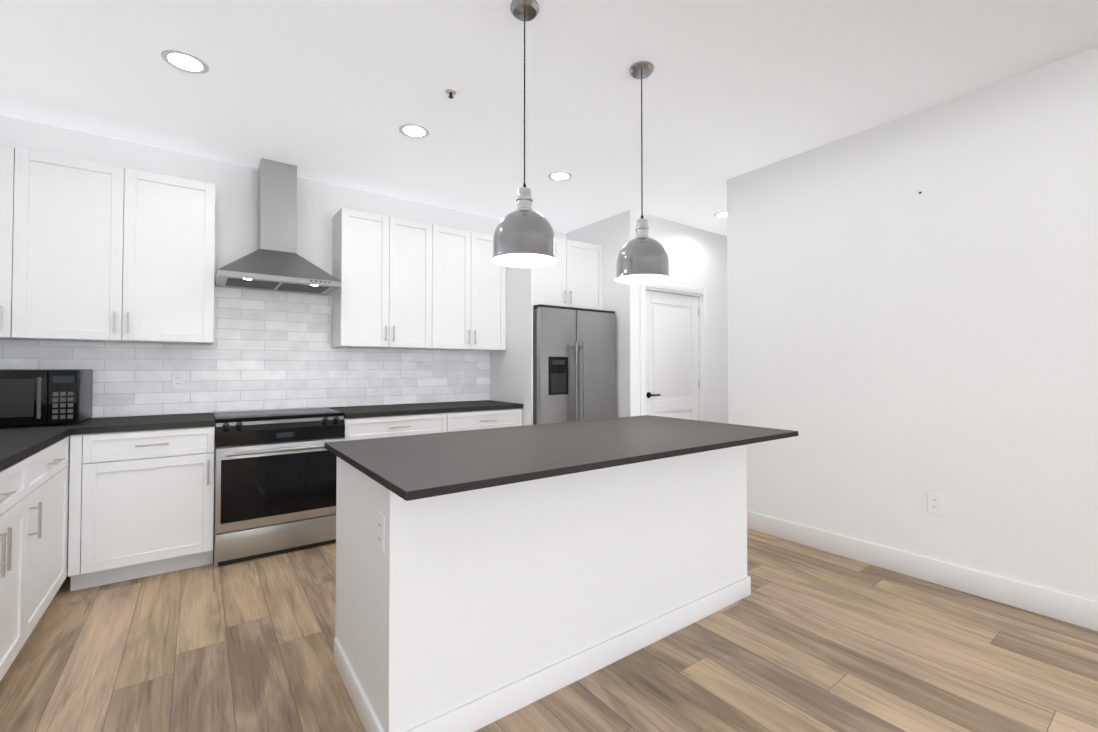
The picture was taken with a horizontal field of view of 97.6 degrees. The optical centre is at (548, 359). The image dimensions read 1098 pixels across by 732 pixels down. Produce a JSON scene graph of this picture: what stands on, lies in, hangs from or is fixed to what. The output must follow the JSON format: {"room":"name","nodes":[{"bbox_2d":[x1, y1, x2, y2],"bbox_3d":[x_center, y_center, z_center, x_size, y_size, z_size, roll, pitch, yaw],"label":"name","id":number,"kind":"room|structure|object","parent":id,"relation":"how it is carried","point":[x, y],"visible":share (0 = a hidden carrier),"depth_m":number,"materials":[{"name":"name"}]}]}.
{"room":"kitchen","nodes":[
{"label":"kitchen","id":0,"kind":"room"},
{"bbox_2d":[0,115,567,417],"bbox_3d":[-1.103,-0.064,4.554,5.955,2.770,0.129,1,-1,-36],"label":"wall","id":1,"kind":"structure","parent":0,"point":[269,349],"depth_m":3.64,"materials":[{"name":"white tile"}]},
{"bbox_2d":[0,145,31,339],"bbox_3d":[-3.224,-0.660,2.754,0.390,1.080,0.320,1,-1,-36],"label":"upper cabinet","id":2,"kind":"object","parent":1,"relation":"attached to","point":[15,163],"depth_m":2.71,"materials":[{"name":"white paint"}]},
{"bbox_2d":[28,151,215,344],"bbox_3d":[-2.759,-0.654,3.092,0.993,1.080,0.320,1,-1,-36],"label":"upper cabinet","id":3,"kind":"object","parent":1,"relation":"attached to","point":[90,251],"depth_m":2.97,"materials":[{"name":"white paint"}]},
{"bbox_2d":[172,373,183,388],"bbox_3d":[-2.606,0.151,3.374,0.070,0.115,0.008,1,-1,-36],"label":"electrical outlet","id":4,"kind":"object","parent":1,"relation":"attached to","point":[177,380],"visible":1,"depth_m":3.37,"materials":[{"name":"white plastic"}]},
{"bbox_2d":[215,158,340,294],"bbox_3d":[-1.986,-0.999,3.537,0.754,0.929,0.503,1,-1,-36],"label":"range hood","id":5,"kind":"object","parent":1,"relation":"attached to","point":[274,262],"visible":1,"depth_m":3.52,"materials":[{"name":"silver metal"}]},
{"bbox_2d":[369,372,376,384],"bbox_3d":[-1.522,0.164,4.162,0.070,0.115,0.008,1,-1,-36],"label":"electrical outlet","id":6,"kind":"object","parent":1,"relation":"attached to","point":[372,378],"visible":1,"depth_m":4.16,"materials":[{"name":"white plastic"}]},
{"bbox_2d":[332,208,439,349],"bbox_3d":[-1.382,-0.637,4.093,0.800,1.080,0.320,1,-1,-36],"label":"upper cabinet","id":7,"kind":"object","parent":1,"relation":"attached to","point":[407,284],"depth_m":3.93,"materials":[{"name":"white paint"}]},
{"bbox_2d":[458,371,463,382],"bbox_3d":[-0.851,0.172,4.650,0.070,0.115,0.008,1,-1,-36],"label":"electrical outlet","id":8,"kind":"object","parent":1,"relation":"attached to","point":[460,376],"visible":1,"depth_m":4.65,"materials":[{"name":"white plastic"}]},
{"bbox_2d":[440,226,505,350],"bbox_3d":[-0.830,-0.630,4.495,0.801,1.080,0.320,1,-1,-36],"label":"upper cabinet","id":9,"kind":"object","parent":1,"relation":"attached to","point":[472,287],"depth_m":4.38,"materials":[{"name":"white paint"}]},
{"bbox_2d":[533,237,602,309],"bbox_3d":[0.000,-0.826,4.893,0.952,0.675,0.658,1,-1,-36],"label":"upper cabinet","id":10,"kind":"object","parent":1,"relation":"attached to","point":[572,276],"visible":0.62,"depth_m":4.71,"materials":[{"name":"white paint"}]},
{"bbox_2d":[0,528,1097,731],"bbox_3d":[2.386,1.299,0.911,7.580,0.080,10.090,1,-1,-36],"label":"floor","id":11,"kind":"structure","parent":0,"point":[802,638],"depth_m":2.02,"materials":[{"name":"brown wood"}]},
{"bbox_2d":[0,435,70,680],"bbox_3d":[-2.328,0.835,1.724,0.658,0.876,2.998,1,-1,-36],"label":"base cabinet","id":12,"kind":"object","parent":11,"relation":"on","point":[34,510],"visible":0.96,"depth_m":2.03,"materials":[{"name":"white paint"}]},
{"bbox_2d":[0,419,87,471],"bbox_3d":[-2.336,0.377,1.720,0.630,0.038,3.010,1,-1,-36],"label":"countertop","id":13,"kind":"structure","parent":12,"relation":"on","point":[19,443],"depth_m":2.25,"materials":[{"name":"stone"}]},
{"bbox_2d":[0,369,92,426],"bbox_3d":[-2.990,0.215,2.721,0.532,0.315,0.468,1,-1,-36],"label":"microwave","id":14,"kind":"object","parent":13,"relation":"on","point":[41,396],"visible":1,"depth_m":2.64,"materials":[{"name":"black plastic"}]},
{"bbox_2d":[68,426,214,590],"bbox_3d":[-2.517,0.857,3.033,0.649,0.876,0.658,1,-1,-36],"label":"base cabinet","id":15,"kind":"object","parent":11,"relation":"on","point":[141,503],"visible":0.98,"depth_m":2.79,"materials":[{"name":"white paint"}]},
{"bbox_2d":[76,413,214,434],"bbox_3d":[-2.523,0.399,3.056,0.641,0.038,0.629,1,-1,-36],"label":"countertop","id":16,"kind":"structure","parent":15,"relation":"on","point":[173,421],"depth_m":2.90,"materials":[{"name":"stone"}]},
{"bbox_2d":[213,406,344,566],"bbox_3d":[-1.927,0.837,3.423,0.758,0.921,0.702,1,-1,-36],"label":"range","id":17,"kind":"object","parent":11,"relation":"on","point":[275,475],"visible":0.88,"depth_m":3.17,"materials":[{"name":"silver metal"}]},
{"bbox_2d":[344,412,455,440],"bbox_3d":[-1.305,0.872,3.938,0.848,0.876,0.620,1,-1,-36],"label":"base cabinet","id":18,"kind":"object","parent":11,"relation":"on","point":[378,427],"depth_m":3.67,"materials":[{"name":"white paint"}]},
{"bbox_2d":[456,408,521,430],"bbox_3d":[-0.738,0.880,4.350,0.787,0.876,0.620,1,-1,-36],"label":"base cabinet","id":19,"kind":"object","parent":11,"relation":"on","point":[485,419],"depth_m":4.13,"materials":[{"name":"white paint"}]},
{"bbox_2d":[327,400,522,418],"bbox_3d":[-1.031,0.418,4.141,1.521,0.038,0.630,1,-1,-36],"label":"countertop","id":20,"kind":"structure","parent":19,"relation":"on","point":[395,410],"depth_m":3.95,"materials":[{"name":"stone"}]},
{"bbox_2d":[490,267,532,425],"bbox_3d":[-0.368,0.076,4.553,0.022,2.490,0.748,1,-1,-36],"label":"panel","id":21,"kind":"object","parent":11,"relation":"on","point":[511,373],"visible":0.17,"depth_m":4.43,"materials":[{"name":"white paint"}]},
{"bbox_2d":[334,443,751,731],"bbox_3d":[0.088,0.836,2.349,1.981,0.894,0.733,1,-1,-36],"label":"kitchen island","id":22,"kind":"object","parent":11,"relation":"on","point":[485,577],"depth_m":1.81,"materials":[{"name":"white paint"}]},
{"bbox_2d":[324,415,797,502],"bbox_3d":[0.150,0.374,2.259,2.030,0.025,1.016,1,-1,-36],"label":"island countertop","id":23,"kind":"structure","parent":22,"relation":"on","point":[433,465],"depth_m":1.89,"materials":[{"name":"grey stone"}]},
{"bbox_2d":[533,304,615,424],"bbox_3d":[0.069,0.420,4.750,0.908,1.785,0.880,1,-1,-36],"label":"refrigerator","id":24,"kind":"object","parent":11,"relation":"on","point":[574,363],"visible":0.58,"depth_m":4.38,"materials":[{"name":"grey metal"}]},
{"bbox_2d":[0,0,1097,235],"bbox_3d":[2.386,-1.551,0.959,7.580,0.080,10.090,1,-1,-36],"label":"ceiling","id":25,"kind":"structure","parent":0,"point":[336,92],"depth_m":2.56,"materials":[{"name":"white paint"}]},
{"bbox_2d":[161,49,208,73],"bbox_3d":[-1.814,-1.482,2.398,0.192,0.006,0.192,1,-1,-36],"label":"recessed light","id":26,"kind":"object","parent":25,"relation":"in","point":[184,61],"visible":1,"depth_m":2.39,"materials":[{"name":"white paint"}]},
{"bbox_2d":[399,123,429,138],"bbox_3d":[-0.868,-1.470,3.098,0.192,0.006,0.192,1,-1,-36],"label":"recessed light","id":27,"kind":"object","parent":25,"relation":"in","point":[413,130],"visible":1,"depth_m":3.09,"materials":[{"name":"white paint"}]},
{"bbox_2d":[445,88,456,98],"bbox_3d":[-0.542,-1.464,2.655,0.064,0.034,0.064,1,-1,-36],"label":"sprinkler","id":28,"kind":"object","parent":25,"relation":"attached to","point":[450,92],"visible":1,"depth_m":2.65,"materials":[{"name":"white paint"}]},
{"bbox_2d":[491,0,556,267],"bbox_3d":[-0.103,-0.952,2.026,0.276,1.079,0.276,1,-1,-36],"label":"pendant light","id":29,"kind":"object","parent":25,"relation":"hanging from","point":[524,235],"visible":1,"depth_m":1.95,"materials":[{"name":"grey metal"}]},
{"bbox_2d":[548,171,571,180],"bbox_3d":[0.088,-1.458,3.831,0.192,0.006,0.192,1,-1,-36],"label":"recessed light","id":30,"kind":"object","parent":25,"relation":"in","point":[559,176],"visible":1,"depth_m":3.83,"materials":[{"name":"white paint"}]},
{"bbox_2d":[615,61,669,283],"bbox_3d":[0.473,-0.945,2.445,0.276,1.079,0.276,1,-1,-36],"label":"pendant light","id":31,"kind":"object","parent":25,"relation":"hanging from","point":[642,257],"visible":1,"depth_m":2.37,"materials":[{"name":"grey metal"}]},
{"bbox_2d":[714,211,726,217],"bbox_3d":[1.742,-1.442,4.786,0.192,0.006,0.192,1,-1,-36],"label":"recessed light","id":32,"kind":"object","parent":25,"relation":"in","point":[723,214],"visible":0.75,"depth_m":4.79,"materials":[{"name":"white paint"}]},
{"bbox_2d":[568,213,619,417],"bbox_3d":[0.503,-0.054,5.122,0.140,2.770,0.840,1,-1,-36],"label":"wall","id":33,"kind":"structure","parent":0,"point":[605,232],"depth_m":4.86,"materials":[{"name":"white paint"}]},
{"bbox_2d":[620,210,635,416],"bbox_3d":[1.870,-0.048,5.486,2.780,2.770,0.120,1,-1,-36],"label":"wall","id":34,"kind":"structure","parent":0,"point":[627,218],"depth_m":4.66,"materials":[{"name":"white paint"}]},
{"bbox_2d":[636,47,1097,601],"bbox_3d":[4.597,-0.109,1.924,2.840,2.770,9.090,1,-1,-36],"label":"wall","id":35,"kind":"structure","parent":0,"point":[890,343],"depth_m":2.80,"materials":[{"name":"white paint"}]},
{"bbox_2d":[646,290,698,419],"bbox_3d":[1.303,0.316,5.016,0.875,2.010,0.093,1,-1,-36],"label":"door","id":36,"kind":"structure","parent":35,"relation":"in","point":[672,357],"depth_m":5.03,"materials":[{"name":"white paint"}]},
{"bbox_2d":[640,282,707,420],"bbox_3d":[1.283,0.274,5.043,1.055,2.110,0.138,1,-1,-36],"label":"door frame","id":37,"kind":"structure","parent":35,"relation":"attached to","point":[702,322],"depth_m":5.14,"materials":[{"name":"white paint"}]},
{"bbox_2d":[747,511,1097,630],"bbox_3d":[3.745,1.187,0.679,0.018,0.135,7.874,1,-1,-36],"label":"baseboard","id":38,"kind":"structure","parent":35,"relation":"attached to","point":[1076,610],"depth_m":2.72,"materials":[{"name":"white paint"}]},
{"bbox_2d":[927,492,942,514],"bbox_3d":[2.229,0.834,2.777,0.008,0.115,0.070,1,-1,-36],"label":"outlet","id":39,"kind":"object","parent":35,"relation":"attached to","point":[934,503],"visible":1,"depth_m":2.77,"materials":[{"name":"white plastic"}]}
]}

